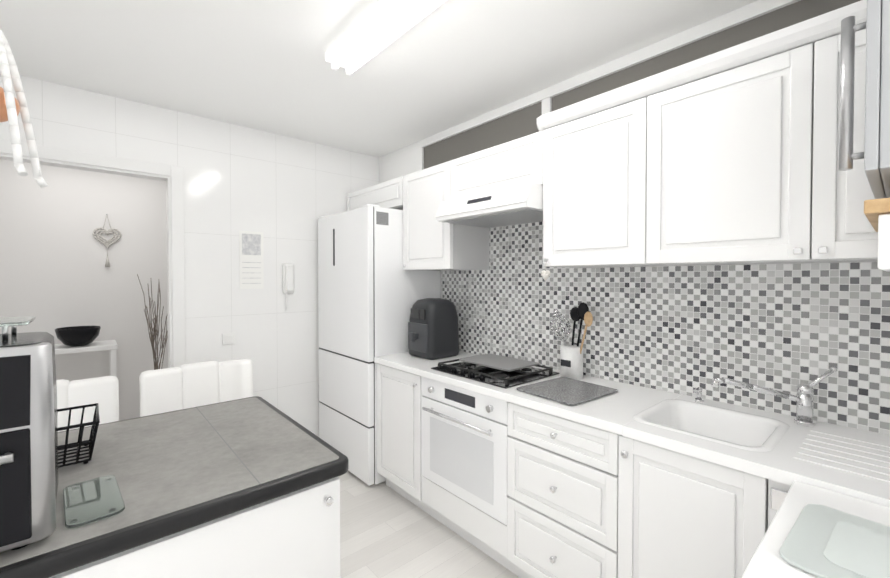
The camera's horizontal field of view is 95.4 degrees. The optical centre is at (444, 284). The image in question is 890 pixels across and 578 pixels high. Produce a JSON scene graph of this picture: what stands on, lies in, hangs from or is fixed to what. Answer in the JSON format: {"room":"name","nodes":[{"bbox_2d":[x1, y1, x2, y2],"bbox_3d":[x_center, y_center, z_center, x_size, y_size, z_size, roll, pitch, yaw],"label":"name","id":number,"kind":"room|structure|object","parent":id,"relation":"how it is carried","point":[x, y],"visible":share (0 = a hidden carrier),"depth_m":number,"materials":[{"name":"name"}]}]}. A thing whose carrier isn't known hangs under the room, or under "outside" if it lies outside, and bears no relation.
{"room":"kitchen","nodes":[
{"label":"kitchen","id":0,"kind":"room"},
{"bbox_2d":[0,159,167,420],"bbox_3d":[-3.370,0.106,3.856,3.200,2.630,0.100,-1,1,-41],"label":"wall","id":1,"kind":"structure","parent":0,"point":[55,272],"depth_m":3.80,"materials":[{"name":"white paint"}]},
{"bbox_2d":[92,214,120,266],"bbox_3d":[-3.233,-0.423,3.875,0.214,0.507,0.040,-1,1,-41],"label":"heart ornament","id":2,"kind":"object","parent":1,"relation":"attached to","point":[108,243],"visible":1,"depth_m":3.87,"materials":[{"name":"wicker"}]},
{"bbox_2d":[0,72,378,436],"bbox_3d":[-1.605,0.118,3.078,2.580,2.630,0.100,-1,1,-41],"label":"wall","id":3,"kind":"structure","parent":0,"point":[282,193],"depth_m":3.05,"materials":[{"name":"tile"}]},
{"bbox_2d":[0,139,185,367],"bbox_3d":[-2.233,0.317,2.519,1.035,2.250,0.114,-1,1,-41],"label":"door frame","id":4,"kind":"structure","parent":3,"relation":"attached to","point":[172,176],"depth_m":2.76,"materials":[{"name":"white wood"}]},
{"bbox_2d":[222,333,234,344],"bbox_3d":[-1.606,0.402,3.004,0.085,0.085,0.014,-1,1,-41],"label":"light switch","id":5,"kind":"object","parent":3,"relation":"attached to","point":[228,338],"visible":1,"depth_m":3.00,"materials":[{"name":"white plastic"}]},
{"bbox_2d":[239,231,263,288],"bbox_3d":[-1.484,-0.187,3.108,0.172,0.440,0.005,-1,1,-41],"label":"paper","id":6,"kind":"object","parent":3,"relation":"attached to","point":[251,259],"visible":1,"depth_m":3.10,"materials":[{"name":"white paper"}]},
{"bbox_2d":[283,263,294,309],"bbox_3d":[-1.261,0.016,3.276,0.090,0.372,0.052,-1,1,-41],"label":"intercom","id":7,"kind":"object","parent":3,"relation":"attached to","point":[288,278],"visible":0.98,"depth_m":3.25,"materials":[{"name":"white plastic"}]},
{"bbox_2d":[0,0,756,156],"bbox_3d":[-0.463,-1.221,1.478,3.150,0.100,3.980,-1,1,-41],"label":"ceiling","id":8,"kind":"structure","parent":0,"point":[263,65],"depth_m":2.08,"materials":[{"name":"white paint"}]},
{"bbox_2d":[0,29,47,187],"bbox_3d":[-1.471,-0.145,1.314,0.224,1.408,0.224,-1,1,-31],"label":"pendant lamp","id":9,"kind":"object","parent":8,"relation":"hanging from","point":[11,106],"visible":1,"depth_m":1.30,"materials":[{"name":"white plastic"}]},
{"bbox_2d":[325,0,446,74],"bbox_3d":[-0.130,-1.135,1.639,0.170,0.073,1.260,-1,1,-41],"label":"lamp","id":10,"kind":"object","parent":8,"relation":"attached to","point":[378,27],"visible":1,"depth_m":1.79,"materials":[{"name":"white plastic"}]},
{"bbox_2d":[338,470,519,577],"bbox_3d":[-0.463,1.508,1.522,3.150,0.100,3.980,-1,1,-41],"label":"floor","id":11,"kind":"structure","parent":0,"point":[386,531],"depth_m":2.26,"materials":[{"name":"white wood"}]},
{"bbox_2d":[56,376,118,431],"bbox_3d":[-1.770,0.959,1.764,0.566,0.990,0.495,-1,1,-41],"label":"chair","id":12,"kind":"object","parent":11,"relation":"on","point":[103,392],"visible":0.19,"depth_m":1.99,"materials":[{"name":"white leather"}]},
{"bbox_2d":[49,477,339,577],"bbox_3d":[-1.154,1.037,1.159,1.428,0.854,0.919,-1,1,-41],"label":"kitchen island","id":13,"kind":"object","parent":11,"relation":"on","point":[295,534],"visible":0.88,"depth_m":1.13,"materials":[{"name":"white painted wood"},{"name":"metal"}]},
{"bbox_2d":[0,396,348,577],"bbox_3d":[-1.160,0.585,1.179,1.460,0.046,0.950,-1,1,-41],"label":"island countertop","id":14,"kind":"structure","parent":13,"relation":"on","point":[174,472],"depth_m":1.22,"materials":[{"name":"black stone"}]},
{"bbox_2d":[0,316,57,552],"bbox_3d":[-1.107,0.328,0.857,0.414,0.478,0.389,-1,1,-41],"label":"coffee machine","id":15,"kind":"object","parent":14,"relation":"on","point":[28,446],"visible":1,"depth_m":0.86,"materials":[{"name":"silver plastic"}]},
{"bbox_2d":[57,403,99,467],"bbox_3d":[-1.279,0.493,1.253,0.319,0.134,0.249,-1,1,-41],"label":"wire basket","id":16,"kind":"object","parent":14,"relation":"on","point":[79,443],"visible":0.52,"depth_m":1.29,"materials":[{"name":"black metal"}]},
{"bbox_2d":[63,475,124,527],"bbox_3d":[-0.916,0.559,1.054,0.121,0.010,0.263,-1,1,-41],"label":"cutting board","id":17,"kind":"object","parent":14,"relation":"on","point":[92,500],"visible":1,"depth_m":1.03,"materials":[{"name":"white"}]},
{"bbox_2d":[139,359,252,416],"bbox_3d":[-1.291,0.952,2.212,0.566,0.990,0.495,-1,1,-41],"label":"chair","id":18,"kind":"object","parent":11,"relation":"on","point":[189,385],"visible":0.29,"depth_m":2.30,"materials":[{"name":"white leather"}]},
{"bbox_2d":[318,204,439,485],"bbox_3d":[-0.556,0.429,3.335,0.663,2.000,0.830,-1,1,-41],"label":"fridge","id":19,"kind":"object","parent":11,"relation":"on","point":[371,291],"visible":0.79,"depth_m":2.98,"materials":[{"name":"white metal"}]},
{"bbox_2d":[376,363,779,577],"bbox_3d":[0.702,1.008,1.960,0.607,0.887,2.905,-1,1,-41],"label":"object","id":20,"kind":"object","parent":11,"relation":"on","point":[585,501],"depth_m":1.65,"materials":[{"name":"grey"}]},
{"bbox_2d":[421,376,508,524],"bbox_3d":[0.269,0.863,2.384,0.599,0.609,0.674,-1,1,-41],"label":"oven","id":21,"kind":"object","parent":20,"relation":"in","point":[464,436],"visible":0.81,"depth_m":2.17,"materials":[{"name":"white metal"}]},
{"bbox_2d":[374,351,889,494],"bbox_3d":[0.694,0.564,1.946,0.627,0.214,2.905,-1,1,-41],"label":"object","id":22,"kind":"object","parent":20,"relation":"on","point":[841,468],"depth_m":1.56,"materials":[{"name":"white stone"}]},
{"bbox_2d":[408,298,458,359],"bbox_3d":[-0.104,0.301,2.871,0.353,0.409,0.284,-1,1,-41],"label":"air fryer","id":23,"kind":"object","parent":22,"relation":"on","point":[433,331],"visible":1,"depth_m":2.77,"materials":[{"name":"grey plastic"}]},
{"bbox_2d":[431,353,558,388],"bbox_3d":[0.286,0.488,2.391,0.475,0.051,0.590,-1,1,-41],"label":"cooktop","id":24,"kind":"object","parent":22,"relation":"on","point":[505,372],"visible":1,"depth_m":2.32,"materials":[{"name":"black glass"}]},
{"bbox_2d":[517,377,617,405],"bbox_3d":[0.595,0.515,1.977,0.380,0.012,0.330,-1,1,-37],"label":"cutting board","id":25,"kind":"object","parent":22,"relation":"on","point":[568,391],"visible":1,"depth_m":1.95,"materials":[{"name":"grey glass"}]},
{"bbox_2d":[551,302,592,379],"bbox_3d":[0.707,0.306,2.236,0.137,0.419,0.250,-1,1,-41],"label":"utensil holder","id":26,"kind":"object","parent":22,"relation":"on","point":[571,360],"visible":1,"depth_m":2.21,"materials":[{"name":"grey ceramic"}]},
{"bbox_2d":[711,367,836,425],"bbox_3d":[1.230,0.415,1.518,0.311,0.224,0.323,-1,1,-41],"label":"faucet","id":27,"kind":"object","parent":22,"relation":"on","point":[803,398],"visible":1,"depth_m":1.52,"materials":[{"name":"silver metal"}]},
{"bbox_2d":[724,483,790,577],"bbox_3d":[0.731,1.031,0.491,1.350,0.887,0.660,-1,1,-41],"label":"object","id":28,"kind":"object","parent":11,"relation":"on","point":[739,565],"depth_m":1.23,"materials":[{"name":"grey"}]},
{"bbox_2d":[741,467,889,577],"bbox_3d":[0.704,0.572,0.460,1.320,0.055,0.660,-1,1,-41],"label":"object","id":29,"kind":"object","parent":28,"relation":"on","point":[767,561],"depth_m":1.00,"materials":[{"name":"white"}]},
{"bbox_2d":[780,504,889,577],"bbox_3d":[0.931,0.550,0.741,0.333,0.012,0.458,-1,1,-41],"label":"glass cutting board","id":30,"kind":"object","parent":29,"relation":"on","point":[822,541],"visible":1,"depth_m":0.84,"materials":[{"name":"white"}]},
{"bbox_2d":[440,271,682,394],"bbox_3d":[0.682,0.127,2.507,0.100,2.630,3.980,-1,1,-41],"label":"wall","id":31,"kind":"structure","parent":0,"point":[441,295],"depth_m":3.24,"materials":[{"name":"paint"}]},
{"bbox_2d":[347,176,402,210],"bbox_3d":[-0.459,-0.700,3.425,0.376,0.215,0.869,-1,1,-41],"label":"upper cabinet","id":32,"kind":"object","parent":31,"relation":"attached to","point":[388,194],"visible":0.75,"depth_m":3.19,"materials":[{"name":"white wood"}]},
{"bbox_2d":[403,161,489,270],"bbox_3d":[0.002,-0.451,2.906,0.376,0.694,0.518,-1,1,-41],"label":"upper cabinet","id":33,"kind":"object","parent":31,"relation":"attached to","point":[429,244],"depth_m":2.75,"materials":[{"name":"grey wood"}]},
{"bbox_2d":[451,116,542,199],"bbox_3d":[0.406,-0.680,2.443,0.376,0.327,0.700,-1,1,-41],"label":"upper cabinet","id":34,"kind":"object","parent":31,"relation":"attached to","point":[519,161],"depth_m":2.27,"materials":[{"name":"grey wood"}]},
{"bbox_2d":[435,183,542,227],"bbox_3d":[0.356,-0.448,2.404,0.508,0.131,0.692,-1,1,-41],"label":"range hood","id":35,"kind":"object","parent":34,"relation":"attached to","point":[518,205],"visible":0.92,"depth_m":2.22,"materials":[{"name":"white painted metal"},{"name":"black plastic"}]},
{"bbox_2d":[543,85,626,267],"bbox_3d":[0.825,-0.463,1.970,0.376,0.746,0.565,-1,1,-41],"label":"upper cabinet","id":36,"kind":"object","parent":31,"relation":"attached to","point":[585,142],"depth_m":1.88,"materials":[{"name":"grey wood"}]},
{"bbox_2d":[541,266,549,281],"bbox_3d":[0.505,-0.063,2.032,0.046,0.095,0.058,-1,1,-41],"label":"heart","id":37,"kind":"object","parent":36,"relation":"hanging from","point":[545,275],"visible":1,"depth_m":2.02,"materials":[{"name":"ceramic"}]},
{"bbox_2d":[442,222,889,434],"bbox_3d":[0.932,0.008,2.141,0.006,1.020,2.898,-1,1,-41],"label":"backsplash","id":38,"kind":"structure","parent":31,"relation":"attached to","point":[785,328],"depth_m":1.85,"materials":[{"name":"tile"}]},
{"bbox_2d":[627,29,782,266],"bbox_3d":[1.144,-0.457,1.609,0.376,0.746,0.627,-1,1,-41],"label":"upper cabinet","id":39,"kind":"object","parent":31,"relation":"attached to","point":[729,156],"depth_m":1.51,"materials":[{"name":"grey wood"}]},
{"bbox_2d":[779,0,877,263],"bbox_3d":[1.486,-0.451,1.220,0.376,0.746,0.637,-1,1,-41],"label":"upper cabinet","id":40,"kind":"object","parent":31,"relation":"attached to","point":[825,220],"depth_m":1.27,"materials":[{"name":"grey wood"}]},
{"bbox_2d":[379,0,860,183],"bbox_3d":[0.632,-0.991,2.446,0.032,0.389,3.776,-1,1,-41],"label":"wall band","id":41,"kind":"object","parent":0,"point":[516,119],"visible":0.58,"depth_m":2.18,"materials":[{"name":"grey paint"}]},
{"bbox_3d":[-2.792,1.481,3.221,3.200,0.100,1.650,-1,1,-41],"label":"floor","id":42,"kind":"structure","parent":0,"visible":0},
{"bbox_2d":[54,340,117,376],"bbox_3d":[-3.258,0.981,3.569,0.570,0.890,0.400,-1,1,-41],"label":"console table","id":43,"kind":"object","parent":42,"relation":"on","point":[111,346],"visible":0.35,"depth_m":3.56,"materials":[{"name":"white wood"}]},
{"bbox_2d":[55,326,100,346],"bbox_3d":[-3.206,0.455,3.540,0.300,0.158,0.300,-1,1,-41],"label":"bowl","id":44,"kind":"object","parent":43,"relation":"on","point":[73,336],"visible":1,"depth_m":3.46,"materials":[{"name":"black ceramic"}]},
{"bbox_2d":[137,274,167,369],"bbox_3d":[-2.763,0.659,3.941,0.359,1.520,0.210,-1,1,-41],"label":"branches","id":45,"kind":"object","parent":42,"relation":"on","point":[155,333],"visible":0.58,"depth_m":3.91,"materials":[{"name":"grey plant"}]},
{"bbox_3d":[0.819,0.167,0.044,2.950,2.630,0.100,-1,1,-41],"label":"wall","id":46,"kind":"structure","parent":0,"visible":0},
{"bbox_2d":[839,0,889,198],"bbox_3d":[1.190,-0.694,0.797,0.480,0.926,0.554,-1,1,-41],"label":"upper cabinet","id":47,"kind":"object","parent":46,"relation":"attached to","point":[875,155],"visible":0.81,"depth_m":0.82,"materials":[{"name":"grey"}]},
{"bbox_2d":[864,198,889,271],"bbox_3d":[1.200,-0.100,0.788,0.490,0.140,0.513,-1,1,-41],"label":"wood shelf","id":48,"kind":"object","parent":46,"relation":"attached to","point":[877,212],"visible":1,"depth_m":0.81,"materials":[{"name":"white wood"}]}
]}

